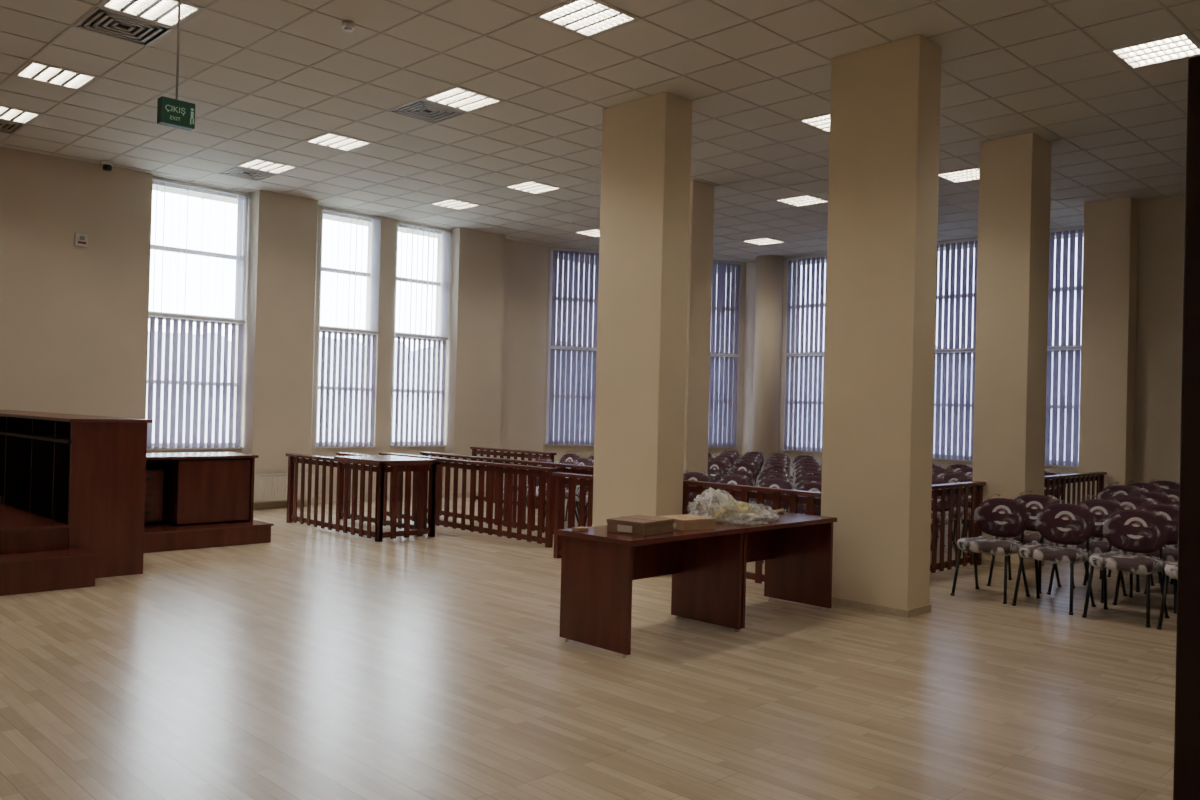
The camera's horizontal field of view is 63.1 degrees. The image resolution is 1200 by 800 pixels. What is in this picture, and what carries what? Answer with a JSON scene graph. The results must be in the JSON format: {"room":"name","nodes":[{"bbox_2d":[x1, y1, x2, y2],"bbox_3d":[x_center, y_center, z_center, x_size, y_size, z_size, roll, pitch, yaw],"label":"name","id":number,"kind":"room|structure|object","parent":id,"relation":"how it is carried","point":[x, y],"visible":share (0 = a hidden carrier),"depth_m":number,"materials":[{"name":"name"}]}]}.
{"room":"courtroom","nodes":[
{"label":"courtroom","id":0,"kind":"room"},
{"bbox_2d":[0,132,547,503],"bbox_3d":[-5.874,-0.853,13.729,13.550,4.820,0.710,2,-1,-45],"label":"wall","id":1,"kind":"structure","parent":0,"point":[74,319],"depth_m":14.26,"materials":[{"name":"paint"}]},
{"bbox_2d":[74,233,88,246],"bbox_3d":[-6.724,-2.074,12.675,0.160,0.160,0.040,2,-1,-45],"label":"wall thermostat","id":2,"kind":"object","parent":1,"relation":"attached to","point":[82,240],"visible":1,"depth_m":12.66,"materials":[{"name":"white plastic"}]},
{"bbox_2d":[145,180,243,447],"bbox_3d":[-5.766,-1.174,13.915,1.410,3.690,0.070,2,-1,-45],"label":"window","id":3,"kind":"structure","parent":1,"relation":"in","point":[159,183],"depth_m":13.89,"materials":[{"name":"plastic"}]},
{"bbox_2d":[147,177,248,448],"bbox_3d":[-5.688,-1.178,13.837,1.370,3.720,0.088,2,-1,-45],"label":"vertical blind","id":4,"kind":"object","parent":3,"relation":"attached to","point":[242,216],"visible":0.99,"depth_m":13.85,"materials":[{"name":"white fabric"}]},
{"bbox_2d":[311,205,317,448],"bbox_3d":[-4.445,-0.731,15.013,0.108,4.570,0.059,2,-1,-45],"label":"pipe","id":5,"kind":"object","parent":1,"relation":"attached to","point":[317,205],"visible":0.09,"depth_m":15.02,"materials":[{"name":"white metal"}]},
{"bbox_2d":[315,210,376,445],"bbox_3d":[-4.055,-1.116,15.612,1.070,3.690,0.070,2,-1,-45],"label":"window","id":6,"kind":"structure","parent":1,"relation":"in","point":[325,269],"depth_m":15.48,"materials":[{"name":"plastic"}]},
{"bbox_2d":[319,207,381,446],"bbox_3d":[-3.977,-1.120,15.534,1.030,3.720,0.088,2,-1,-45],"label":"vertical blind","id":7,"kind":"object","parent":6,"relation":"attached to","point":[376,221],"visible":1,"depth_m":15.60,"materials":[{"name":"white fabric"}]},
{"bbox_2d":[253,491,485,509],"bbox_3d":[-6.107,1.507,13.223,12.020,0.080,0.214,2,-1,-43],"label":"baseboard","id":8,"kind":"structure","parent":1,"relation":"attached to","point":[282,504],"depth_m":14.38,"materials":[{"name":"brown wood"}]},
{"bbox_2d":[391,223,445,444],"bbox_3d":[-3.079,-1.083,16.580,1.080,3.690,0.070,2,-1,-45],"label":"window","id":9,"kind":"structure","parent":1,"relation":"in","point":[403,226],"depth_m":16.44,"materials":[{"name":"plastic"}]},
{"bbox_2d":[394,221,450,445],"bbox_3d":[-3.001,-1.087,16.502,1.040,3.720,0.087,2,-1,-45],"label":"vertical blind","id":10,"kind":"object","parent":9,"relation":"attached to","point":[446,234],"visible":1,"depth_m":16.56,"materials":[{"name":"white fabric"}]},
{"bbox_2d":[0,493,1177,799],"bbox_3d":[0.672,1.745,10.200,17.800,0.100,15.500,2,-1,-45],"label":"floor","id":11,"kind":"structure","parent":0,"point":[310,662],"depth_m":5.54,"materials":[{"name":"laminate"}]},
{"bbox_2d":[0,503,69,553],"bbox_3d":[-6.797,1.256,9.336,1.795,0.479,4.680,2,-1,-45],"label":"platform","id":12,"kind":"object","parent":11,"relation":"on","point":[21,531],"visible":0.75,"depth_m":8.22,"materials":[{"name":"brown wood"}]},
{"bbox_2d":[0,548,98,595],"bbox_3d":[-4.980,1.388,7.588,1.920,0.279,0.355,2,-1,-45],"label":"step","id":13,"kind":"structure","parent":11,"relation":"on","point":[39,571],"depth_m":7.90,"materials":[{"name":"brown wood"}]},
{"bbox_2d":[0,410,152,577],"bbox_3d":[-5.925,0.834,10.207,0.680,1.385,4.660,2,-1,-45],"label":"bench","id":14,"kind":"object","parent":11,"relation":"on","point":[86,473],"visible":0.95,"depth_m":8.70,"materials":[{"name":"brown wood"}]},
{"bbox_2d":[144,519,273,552],"bbox_3d":[-5.081,1.450,11.097,1.760,0.209,2.320,2,-1,-45],"label":"platform","id":15,"kind":"object","parent":11,"relation":"on","point":[163,536],"visible":0.29,"depth_m":10.44,"materials":[{"name":"brown wood"}]},
{"bbox_2d":[144,467,163,523],"bbox_3d":[-4.946,1.043,10.576,0.320,0.600,0.340,2,-1,-45],"label":"drawer pedestal","id":16,"kind":"object","parent":15,"relation":"on","point":[154,487],"visible":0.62,"depth_m":10.51,"materials":[{"name":"brown wood"}]},
{"bbox_2d":[146,452,258,523],"bbox_3d":[-4.681,0.977,10.760,1.550,0.750,0.750,2,-1,-45],"label":"desk","id":17,"kind":"object","parent":15,"relation":"on","point":[200,487],"visible":0.62,"depth_m":10.72,"materials":[{"name":"brown wood"}]},
{"bbox_2d":[254,473,321,506],"bbox_3d":[-5.008,1.327,13.989,2.250,0.510,0.112,2,-1,-45],"label":"radiator","id":18,"kind":"object","parent":11,"relation":"on","point":[267,487],"visible":0.29,"depth_m":14.20,"materials":[{"name":"metal"}]},
{"bbox_2d":[286,452,439,541],"bbox_3d":[-3.017,1.155,12.215,0.840,0.925,2.240,2,-1,-45],"label":"wooden railing","id":19,"kind":"object","parent":11,"relation":"on","point":[421,466],"visible":1,"depth_m":11.71,"materials":[{"name":"brown wood"}]},
{"bbox_2d":[379,452,556,547],"bbox_3d":[-1.784,1.200,12.298,0.110,0.900,3.560,2,-1,-45],"label":"wooden railing","id":20,"kind":"object","parent":11,"relation":"on","point":[548,540],"visible":0.77,"depth_m":11.83,"materials":[{"name":"brown wood"}]},
{"bbox_2d":[420,452,593,533],"bbox_3d":[-1.301,1.216,12.777,0.110,0.900,3.560,2,-1,-45],"label":"wooden railing","id":21,"kind":"object","parent":11,"relation":"on","point":[573,467],"visible":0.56,"depth_m":12.58,"materials":[{"name":"brown wood"}]},
{"bbox_2d":[470,447,556,508],"bbox_3d":[-1.414,1.236,15.446,0.110,0.900,2.010,2,-1,-45],"label":"wooden railing","id":22,"kind":"object","parent":11,"relation":"on","point":[475,450],"visible":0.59,"depth_m":15.47,"materials":[{"name":"brown wood"}]},
{"bbox_2d":[502,459,550,518],"bbox_3d":[-0.994,1.235,13.428,0.626,0.897,0.545,2,-1,-42],"label":"chair","id":23,"kind":"object","parent":11,"relation":"on","point":[539,460],"visible":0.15,"depth_m":13.54,"materials":[{"name":"red fabric"}]},
{"bbox_2d":[545,458,592,520],"bbox_3d":[-0.438,1.254,14.032,0.633,0.898,0.532,2,-1,-43],"label":"chair","id":24,"kind":"object","parent":11,"relation":"on","point":[580,461],"visible":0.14,"depth_m":14.11,"materials":[{"name":"red fabric"}]},
{"bbox_2d":[552,472,593,558],"bbox_3d":[-0.262,1.220,10.138,0.110,0.900,0.610,2,-1,-45],"label":"wooden railing","id":25,"kind":"object","parent":11,"relation":"on","point":[560,480],"visible":0.77,"depth_m":10.20,"materials":[{"name":"brown wood"}]},
{"bbox_2d":[565,464,593,526],"bbox_3d":[-0.251,1.247,12.642,0.532,0.898,0.633,1,-1,44],"label":"chair","id":26,"kind":"object","parent":11,"relation":"on","point":[577,492],"visible":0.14,"depth_m":12.58,"materials":[{"name":"red fabric"}]},
{"bbox_2d":[592,92,691,577],"bbox_3d":[0.409,-0.629,9.730,0.414,4.625,0.884,2,-1,-45],"label":"column","id":27,"kind":"structure","parent":11,"relation":"on","point":[646,164],"depth_m":9.51,"materials":[{"name":"paint"}]},
{"bbox_2d":[558,524,745,657],"bbox_3d":[0.371,1.271,6.852,1.215,0.775,0.680,2,-1,-45],"label":"desk","id":28,"kind":"object","parent":11,"relation":"on","point":[599,567],"depth_m":6.64,"materials":[{"name":"brown wood"}]},
{"bbox_2d":[606,515,673,535],"bbox_3d":[0.276,0.852,6.652,0.310,0.091,0.370,1,-1,37],"label":"cardboard box","id":29,"kind":"object","parent":28,"relation":"on","point":[638,525],"visible":1,"depth_m":6.54,"materials":[{"name":"cardboard"}]},
{"bbox_2d":[658,514,715,530],"bbox_3d":[0.616,0.871,6.962,0.310,0.076,0.280,2,-1,-38],"label":"cardboard box","id":30,"kind":"object","parent":28,"relation":"on","point":[686,522],"visible":0.8,"depth_m":6.86,"materials":[{"name":"cardboard"}]},
{"bbox_2d":[683,472,709,514],"bbox_3d":[0.947,1.268,11.432,0.532,0.898,0.633,1,-1,42],"label":"chair","id":31,"kind":"object","parent":11,"relation":"on","point":[695,476],"visible":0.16,"depth_m":11.55,"materials":[{"name":"red fabric"}]},
{"bbox_2d":[683,180,713,513],"bbox_3d":[1.046,-0.583,13.277,0.474,4.625,0.824,2,-1,-45],"label":"column","id":32,"kind":"structure","parent":11,"relation":"on","point":[701,222],"depth_m":12.97,"materials":[{"name":"paint"}]},
{"bbox_2d":[707,460,727,482],"bbox_3d":[1.545,1.307,14.381,0.636,0.899,0.518,2,-1,-44],"label":"chair","id":33,"kind":"object","parent":11,"relation":"on","point":[717,469],"visible":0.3,"depth_m":14.49,"materials":[{"name":"red fabric"}]},
{"bbox_2d":[691,475,749,515],"bbox_3d":[1.357,1.274,11.072,0.636,0.899,0.518,2,-1,-43],"label":"chair","id":34,"kind":"object","parent":11,"relation":"on","point":[729,479],"visible":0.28,"depth_m":11.16,"materials":[{"name":"red fabric"}]},
{"bbox_2d":[705,470,753,507],"bbox_3d":[1.556,1.288,12.021,0.626,0.897,0.545,2,-1,-41],"label":"chair","id":35,"kind":"object","parent":11,"relation":"on","point":[747,475],"visible":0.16,"depth_m":12.07,"materials":[{"name":"red fabric"}]},
{"bbox_2d":[730,462,755,480],"bbox_3d":[1.897,1.314,13.954,0.626,0.897,0.545,2,-1,-43],"label":"chair","id":36,"kind":"object","parent":11,"relation":"on","point":[744,466],"visible":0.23,"depth_m":14.08,"materials":[{"name":"red fabric"}]},
{"bbox_2d":[680,510,836,630],"bbox_3d":[1.240,1.310,7.714,1.215,0.755,0.680,2,-1,-45],"label":"desk","id":37,"kind":"object","parent":11,"relation":"on","point":[796,549],"visible":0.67,"depth_m":8.03,"materials":[{"name":"brown wood"}]},
{"bbox_2d":[696,487,778,524],"bbox_3d":[1.091,0.798,7.511,0.831,0.255,0.595,2,-1,-27],"label":"plastic bag","id":38,"kind":"object","parent":37,"relation":"on","point":[751,510],"visible":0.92,"depth_m":7.48,"materials":[{"name":"white"}]},
{"bbox_2d":[737,473,790,509],"bbox_3d":[1.937,1.295,11.621,0.626,0.897,0.545,2,-1,-42],"label":"chair","id":39,"kind":"object","parent":11,"relation":"on","point":[771,475],"visible":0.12,"depth_m":11.78,"materials":[{"name":"red fabric"}]},
{"bbox_2d":[736,478,792,562],"bbox_3d":[1.769,1.282,10.664,0.626,0.897,0.545,2,-1,-42],"label":"chair","id":40,"kind":"object","parent":11,"relation":"on","point":[774,482],"visible":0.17,"depth_m":10.80,"materials":[{"name":"red fabric"}]},
{"bbox_2d":[752,255,782,472],"bbox_3d":[3.258,-0.477,19.062,0.520,4.625,0.520,2,-1,-45],"label":"round column","id":41,"kind":"structure","parent":11,"relation":"on","point":[769,268],"depth_m":18.84,"materials":[{"name":"paint"}]},
{"bbox_2d":[749,468,788,502],"bbox_3d":[2.105,1.307,12.581,0.545,0.897,0.626,1,-1,44],"label":"chair","id":42,"kind":"object","parent":11,"relation":"on","point":[772,470],"visible":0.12,"depth_m":12.77,"materials":[{"name":"red fabric"}]},
{"bbox_2d":[784,476,821,513],"bbox_3d":[2.347,1.302,11.245,0.545,0.897,0.626,1,-1,43],"label":"chair","id":43,"kind":"object","parent":11,"relation":"on","point":[808,478],"visible":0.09,"depth_m":11.46,"materials":[{"name":"red fabric"}]},
{"bbox_2d":[794,471,821,489],"bbox_3d":[2.505,1.314,12.191,0.532,0.898,0.633,1,-1,43],"label":"chair","id":44,"kind":"object","parent":11,"relation":"on","point":[807,473],"visible":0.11,"depth_m":12.42,"materials":[{"name":"red fabric"}]},
{"bbox_2d":[797,482,821,515],"bbox_3d":[2.120,1.287,10.241,0.532,0.898,0.633,1,-1,43],"label":"chair","id":45,"kind":"object","parent":11,"relation":"on","point":[809,486],"visible":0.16,"depth_m":10.43,"materials":[{"name":"red fabric"}]},
{"bbox_2d":[682,480,985,583],"bbox_3d":[2.223,1.285,10.371,3.090,0.900,2.440,2,-1,-45],"label":"wooden railing","id":46,"kind":"object","parent":11,"relation":"on","point":[976,491],"visible":0.32,"depth_m":9.82,"materials":[{"name":"brown wood"}]},
{"bbox_2d":[821,34,941,617],"bbox_3d":[2.329,-0.594,8.149,0.394,4.625,0.834,2,-1,-45],"label":"column","id":47,"kind":"structure","parent":11,"relation":"on","point":[878,404],"depth_m":7.95,"materials":[{"name":"paint"}]},
{"bbox_2d":[931,480,956,562],"bbox_3d":[3.698,1.334,11.027,0.633,0.898,0.532,2,-1,-44],"label":"chair","id":48,"kind":"object","parent":11,"relation":"on","point":[933,481],"visible":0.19,"depth_m":11.04,"materials":[{"name":"red fabric"}]},
{"bbox_2d":[932,469,955,477],"bbox_3d":[4.651,1.379,13.544,0.518,0.899,0.636,1,-1,43],"label":"chair","id":49,"kind":"object","parent":11,"relation":"on","point":[938,473],"visible":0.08,"depth_m":13.73,"materials":[{"name":"red fabric"}]},
{"bbox_2d":[930,478,972,555],"bbox_3d":[4.288,1.354,11.622,0.633,0.898,0.532,2,-1,-44],"label":"chair","id":50,"kind":"object","parent":11,"relation":"on","point":[962,479],"visible":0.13,"depth_m":11.59,"materials":[{"name":"red fabric"}]},
{"bbox_2d":[938,473,968,538],"bbox_3d":[4.458,1.367,12.552,0.545,0.897,0.626,1,-1,45],"label":"chair","id":51,"kind":"object","parent":11,"relation":"on","point":[951,477],"visible":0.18,"depth_m":12.72,"materials":[{"name":"red fabric"}]},
{"bbox_2d":[950,498,1029,603],"bbox_3d":[3.514,1.310,8.759,0.518,0.899,0.636,1,-1,44],"label":"chair","id":52,"kind":"object","parent":11,"relation":"on","point":[998,517],"visible":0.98,"depth_m":8.80,"materials":[{"name":"red fabric"}]},
{"bbox_2d":[972,132,1051,569],"bbox_3d":[4.502,-0.517,10.699,0.554,4.625,0.594,2,-1,-45],"label":"column","id":53,"kind":"structure","parent":11,"relation":"on","point":[1015,171],"depth_m":10.50,"materials":[{"name":"paint"}]},
{"bbox_2d":[987,494,1060,593],"bbox_3d":[4.053,1.328,9.305,0.518,0.899,0.636,1,-1,44],"label":"chair","id":54,"kind":"object","parent":11,"relation":"on","point":[1034,503],"visible":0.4,"depth_m":9.40,"materials":[{"name":"red fabric"}]},
{"bbox_2d":[1012,503,1095,614],"bbox_3d":[3.898,1.317,8.349,0.626,0.897,0.545,2,-1,-45],"label":"chair","id":55,"kind":"object","parent":11,"relation":"on","point":[1060,523],"visible":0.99,"depth_m":8.39,"materials":[{"name":"red fabric"}]},
{"bbox_2d":[1044,472,1065,502],"bbox_3d":[6.028,1.414,13.323,0.545,0.897,0.626,1,-1,44],"label":"chair","id":56,"kind":"object","parent":11,"relation":"on","point":[1046,473],"visible":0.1,"depth_m":13.43,"materials":[{"name":"red fabric"}]},
{"bbox_2d":[1044,472,1106,545],"bbox_3d":[5.680,1.389,12.159,3.260,0.900,0.110,2,-1,-45],"label":"wooden railing","id":57,"kind":"object","parent":11,"relation":"on","point":[1063,479],"visible":0.3,"depth_m":12.51,"materials":[{"name":"brown wood"}]},
{"bbox_2d":[1047,499,1127,602],"bbox_3d":[4.463,1.336,8.912,0.626,0.897,0.545,2,-1,-42],"label":"chair","id":58,"kind":"object","parent":11,"relation":"on","point":[1101,510],"visible":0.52,"depth_m":8.98,"materials":[{"name":"red fabric"}]},
{"bbox_2d":[1082,495,1154,591],"bbox_3d":[5.058,1.356,9.490,0.545,0.897,0.626,1,-1,43],"label":"chair","id":59,"kind":"object","parent":11,"relation":"on","point":[1126,501],"visible":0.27,"depth_m":9.61,"materials":[{"name":"red fabric"}]},
{"bbox_2d":[1099,485,1140,499],"bbox_3d":[5.793,1.387,11.019,0.636,0.899,0.518,2,-1,-43],"label":"chair","id":60,"kind":"object","parent":11,"relation":"on","point":[1113,490],"visible":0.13,"depth_m":11.21,"materials":[{"name":"red fabric"}]},
{"bbox_2d":[1082,509,1169,627],"bbox_3d":[4.286,1.323,7.940,0.518,0.899,0.636,1,-1,44],"label":"chair","id":61,"kind":"object","parent":11,"relation":"on","point":[1129,530],"visible":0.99,"depth_m":7.99,"materials":[{"name":"red fabric"}]},
{"bbox_2d":[1107,492,1172,582],"bbox_3d":[5.572,1.374,10.026,0.545,0.897,0.626,1,-1,43],"label":"chair","id":62,"kind":"object","parent":11,"relation":"on","point":[1152,497],"visible":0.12,"depth_m":10.15,"materials":[{"name":"red fabric"}]},
{"bbox_2d":[1127,483,1160,491],"bbox_3d":[6.335,1.406,11.571,0.633,0.898,0.532,2,-1,-43],"label":"chair","id":63,"kind":"object","parent":11,"relation":"on","point":[1143,487],"visible":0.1,"depth_m":11.70,"materials":[{"name":"red fabric"}]},
{"bbox_2d":[1112,504,1178,613],"bbox_3d":[4.830,1.341,8.520,0.518,0.899,0.636,1,-1,42],"label":"chair","id":64,"kind":"object","parent":11,"relation":"on","point":[1170,513],"visible":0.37,"depth_m":8.58,"materials":[{"name":"red fabric"}]},
{"bbox_2d":[1144,501,1178,593],"bbox_3d":[5.421,1.361,9.067,0.636,0.899,0.518,2,-1,-44],"label":"chair","id":65,"kind":"object","parent":11,"relation":"on","point":[1175,546],"visible":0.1,"depth_m":9.32,"materials":[{"name":"red fabric"}]},
{"bbox_2d":[1149,480,1178,488],"bbox_3d":[6.903,1.425,12.123,0.633,0.898,0.532,2,-1,-43],"label":"chair","id":66,"kind":"object","parent":11,"relation":"on","point":[1162,484],"visible":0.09,"depth_m":12.26,"materials":[{"name":"red fabric"}]},
{"bbox_2d":[1154,489,1178,501],"bbox_3d":[6.149,1.393,10.607,0.518,0.899,0.636,1,-1,43],"label":"chair","id":67,"kind":"object","parent":11,"relation":"on","point":[1173,494],"visible":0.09,"depth_m":10.78,"materials":[{"name":"red fabric"}]},
{"bbox_2d":[1156,562,1177,629],"bbox_3d":[4.666,1.329,7.541,0.633,0.898,0.532,2,-1,-43],"label":"chair","id":68,"kind":"object","parent":11,"relation":"on","point":[1171,570],"visible":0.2,"depth_m":7.52,"materials":[{"name":"metal"}]},
{"bbox_2d":[0,0,1199,272],"bbox_3d":[0.725,-3.075,10.235,18.710,0.300,16.410,2,-1,-45],"label":"ceiling","id":69,"kind":"structure","parent":0,"point":[262,78],"depth_m":9.48,"materials":[{"name":"tile"}]},
{"bbox_2d":[0,120,26,134],"bbox_3d":[-6.874,-3.138,11.016,0.590,0.059,0.590,2,-1,-45],"label":"ceiling vent","id":70,"kind":"object","parent":69,"relation":"in","point":[5,125],"visible":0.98,"depth_m":11.16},
{"bbox_2d":[0,105,43,124],"bbox_3d":[-6.451,-3.150,10.590,0.610,0.092,0.610,2,-1,-45],"label":"ceiling light","id":71,"kind":"object","parent":69,"relation":"in","point":[9,114],"depth_m":10.69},
{"bbox_2d":[11,60,100,90],"bbox_3d":[-5.184,-3.128,9.312,0.610,0.092,0.610,2,-1,-45],"label":"ceiling light","id":72,"kind":"object","parent":69,"relation":"in","point":[31,70],"depth_m":9.33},
{"bbox_2d":[73,7,173,46],"bbox_3d":[-3.918,-3.088,8.034,0.590,0.059,0.590,2,-1,-45],"label":"ceiling vent","id":73,"kind":"object","parent":69,"relation":"in","point":[109,21],"visible":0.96,"depth_m":8.05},
{"bbox_2d":[96,0,205,28],"bbox_3d":[-3.495,-3.099,7.608,0.610,0.092,0.610,2,-1,-45],"label":"ceiling light","id":74,"kind":"object","parent":69,"relation":"in","point":[160,12],"depth_m":7.68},
{"bbox_2d":[157,0,194,130],"bbox_3d":[-2.795,-2.429,6.481,0.220,1.235,0.083,2,-1,-45],"label":"exit sign","id":75,"kind":"object","parent":69,"relation":"hanging from","point":[175,113],"visible":1,"depth_m":6.46,"materials":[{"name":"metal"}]},
{"bbox_2d":[217,166,276,180],"bbox_3d":[-4.745,-3.066,13.128,0.590,0.059,0.590,2,-1,-45],"label":"ceiling vent","id":76,"kind":"object","parent":69,"relation":"in","point":[239,172],"visible":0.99,"depth_m":13.15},
{"bbox_2d":[235,158,300,174],"bbox_3d":[-4.322,-3.077,12.702,0.610,0.092,0.610,2,-1,-45],"label":"ceiling light","id":77,"kind":"object","parent":69,"relation":"in","point":[254,164],"depth_m":12.74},
{"bbox_2d":[302,132,374,151],"bbox_3d":[-3.055,-3.056,11.424,0.610,0.092,0.610,2,-1,-45],"label":"ceiling light","id":78,"kind":"object","parent":69,"relation":"in","point":[329,140],"depth_m":11.45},
{"bbox_2d":[342,20,354,31],"bbox_3d":[-2.012,-2.983,7.813,0.099,0.065,0.099,2,-1,-45],"label":"smoke detector","id":79,"kind":"object","parent":69,"relation":"attached to","point":[348,26],"visible":1,"depth_m":7.78,"materials":[{"name":"white plastic"}]},
{"bbox_2d":[388,100,466,123],"bbox_3d":[-1.788,-3.016,10.146,0.590,0.059,0.590,2,-1,-45],"label":"ceiling vent","id":80,"kind":"object","parent":69,"relation":"in","point":[425,110],"visible":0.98,"depth_m":10.17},
{"bbox_2d":[429,199,483,210],"bbox_3d":[-2.193,-3.005,14.814,0.610,0.092,0.610,2,-1,-45],"label":"ceiling light","id":81,"kind":"object","parent":69,"relation":"in","point":[454,204],"depth_m":14.85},
{"bbox_2d":[420,86,505,112],"bbox_3d":[-1.366,-3.027,9.720,0.610,0.092,0.610,2,-1,-45],"label":"ceiling light","id":82,"kind":"object","parent":69,"relation":"in","point":[457,98],"depth_m":9.75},
{"bbox_2d":[503,181,563,194],"bbox_3d":[-0.925,-2.983,13.536,0.610,0.092,0.610,2,-1,-45],"label":"ceiling light","id":83,"kind":"object","parent":69,"relation":"in","point":[532,187],"depth_m":13.57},
{"bbox_2d":[572,229,599,237],"bbox_3d":[-0.063,-2.933,16.926,0.610,0.092,0.610,2,-1,-45],"label":"ceiling light","id":84,"kind":"object","parent":69,"relation":"in","point":[595,233],"depth_m":16.98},
{"bbox_2d":[532,0,641,38],"bbox_3d":[-0.102,-3.013,7.593,0.610,0.092,0.610,2,-1,-45],"label":"ceiling light","id":85,"kind":"object","parent":69,"relation":"in","point":[587,19],"depth_m":7.62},
{"bbox_2d":[741,237,786,245],"bbox_3d":[2.908,-2.853,17.337,0.610,0.092,0.610,2,-1,-45],"label":"ceiling light","id":86,"kind":"object","parent":69,"relation":"in","point":[762,241],"depth_m":17.38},
{"bbox_2d":[772,195,827,206],"bbox_3d":[2.893,-2.883,13.943,0.610,0.092,0.610,2,-1,-45],"label":"ceiling light","id":87,"kind":"object","parent":69,"relation":"in","point":[805,200],"depth_m":13.99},
{"bbox_2d":[796,113,829,133],"bbox_3d":[2.453,-2.926,10.127,0.610,0.092,0.610,2,-1,-45],"label":"ceiling light","id":88,"kind":"object","parent":69,"relation":"in","point":[821,123],"depth_m":10.20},
{"bbox_2d":[939,167,978,183],"bbox_3d":[4.583,-2.854,12.239,0.610,0.092,0.610,2,-1,-45],"label":"ceiling light","id":89,"kind":"object","parent":69,"relation":"in","point":[972,174],"depth_m":12.31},
{"bbox_2d":[1105,32,1199,70],"bbox_3d":[4.565,-2.891,7.997,0.610,0.092,0.610,2,-1,-45],"label":"ceiling light","id":90,"kind":"object","parent":69,"relation":"in","point":[1182,46],"depth_m":8.03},
{"bbox_2d":[543,247,745,484],"bbox_3d":[0.843,-0.635,19.265,4.398,4.820,0.400,2,-1,-18],"label":"wall","id":91,"kind":"structure","parent":0,"point":[583,451],"depth_m":19.65,"materials":[{"name":"paint"}]},
{"bbox_2d":[546,251,596,443],"bbox_3d":[-0.130,-0.988,18.845,1.830,3.690,0.070,2,-1,-18],"label":"window","id":92,"kind":"structure","parent":91,"relation":"in","point":[551,258],"depth_m":18.54,"materials":[{"name":"plastic"}]},
{"bbox_2d":[548,248,598,444],"bbox_3d":[-0.094,-0.993,18.738,1.790,3.720,0.035,2,-1,-18],"label":"vertical blind","id":93,"kind":"object","parent":92,"relation":"attached to","point":[587,359],"visible":0.52,"depth_m":18.61,"materials":[{"name":"white fabric"}]},
{"bbox_2d":[710,263,737,445],"bbox_3d":[1.926,-0.930,19.520,1.798,3.690,0.070,2,-1,-18],"label":"window","id":94,"kind":"structure","parent":91,"relation":"in","point":[717,263],"depth_m":19.67,"materials":[{"name":"plastic"}]},
{"bbox_2d":[708,260,740,446],"bbox_3d":[1.961,-0.935,19.413,1.758,3.720,0.035,2,-1,-18],"label":"vertical blind","id":95,"kind":"object","parent":94,"relation":"attached to","point":[722,281],"visible":0.34,"depth_m":19.59,"materials":[{"name":"white fabric"}]},
{"bbox_2d":[742,226,1083,504],"bbox_3d":[5.558,-0.531,17.328,0.400,4.820,7.400,2,-1,-45],"label":"wall","id":96,"kind":"structure","parent":0,"point":[750,266],"depth_m":19.26,"materials":[{"name":"paint"}]},
{"bbox_2d":[786,257,825,450],"bbox_3d":[4.284,-0.879,18.488,0.070,3.690,1.750,2,-1,-45],"label":"window","id":97,"kind":"structure","parent":96,"relation":"in","point":[825,257],"depth_m":19.06,"materials":[{"name":"plastic"}]},
{"bbox_2d":[784,254,826,451],"bbox_3d":[4.204,-0.886,18.409,0.035,3.720,1.710,2,-1,-45],"label":"vertical blind","id":98,"kind":"object","parent":97,"relation":"attached to","point":[797,260],"visible":0.53,"depth_m":18.69,"materials":[{"name":"white fabric"}]},
{"bbox_2d":[933,242,974,458],"bbox_3d":[5.868,-0.852,16.890,0.070,3.690,1.950,2,-1,-45],"label":"window","id":99,"kind":"structure","parent":96,"relation":"in","point":[968,242],"depth_m":16.73,"materials":[{"name":"plastic"}]},
{"bbox_2d":[932,238,977,459],"bbox_3d":[5.788,-0.860,16.811,0.035,3.720,1.910,2,-1,-45],"label":"vertical blind","id":100,"kind":"object","parent":99,"relation":"attached to","point":[969,350],"visible":0.35,"depth_m":16.57,"materials":[{"name":"white fabric"}]},
{"bbox_2d":[1050,230,1083,465],"bbox_3d":[7.346,-0.827,15.399,0.070,3.690,1.450,2,-1,-45],"label":"window","id":101,"kind":"structure","parent":96,"relation":"in","point":[1083,230],"depth_m":15.36,"materials":[{"name":"plastic"}]},
{"bbox_2d":[1045,226,1083,465],"bbox_3d":[7.266,-0.835,15.320,0.035,3.720,1.410,2,-1,-45],"label":"vertical blind","id":102,"kind":"object","parent":101,"relation":"attached to","point":[1072,230],"visible":0.36,"depth_m":15.31,"materials":[{"name":"white fabric"}]},
{"bbox_2d":[1078,195,1184,501],"bbox_3d":[9.491,-0.474,12.251,2.100,4.820,5.850,2,-1,-45],"label":"wall","id":103,"kind":"structure","parent":0,"point":[1133,281],"depth_m":13.28,"materials":[{"name":"paint"}]},
{"bbox_3d":[5.283,-0.650,4.156,15.920,4.820,0.320,2,-1,-45],"label":"wall","id":104,"kind":"structure","parent":0,"visible":0},
{"bbox_2d":[1173,56,1199,799],"bbox_3d":[1.181,0.559,1.074,0.115,2.120,0.990,2,-1,-45],"label":"door","id":105,"kind":"structure","parent":104,"relation":"in","point":[1186,778],"depth_m":1.43,"materials":[{"name":"brown wood"}]},
{"label":"outside","id":106,"kind":"structure","parent":0,"visible":0},
{"bbox_3d":[-0.120,4.688,-0.040,300.000,0.200,300.000,2,-1,-45],"label":"ground","id":107,"kind":"structure","parent":106,"visible":0},
{"bbox_2d":[146,331,1080,461],"bbox_3d":[-2.361,-1.310,20.725,157.835,12.032,150.807,2,-1,-45],"label":"tree line","id":108,"kind":"object","parent":107,"relation":"on","point":[163,334],"visible":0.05,"depth_m":84.05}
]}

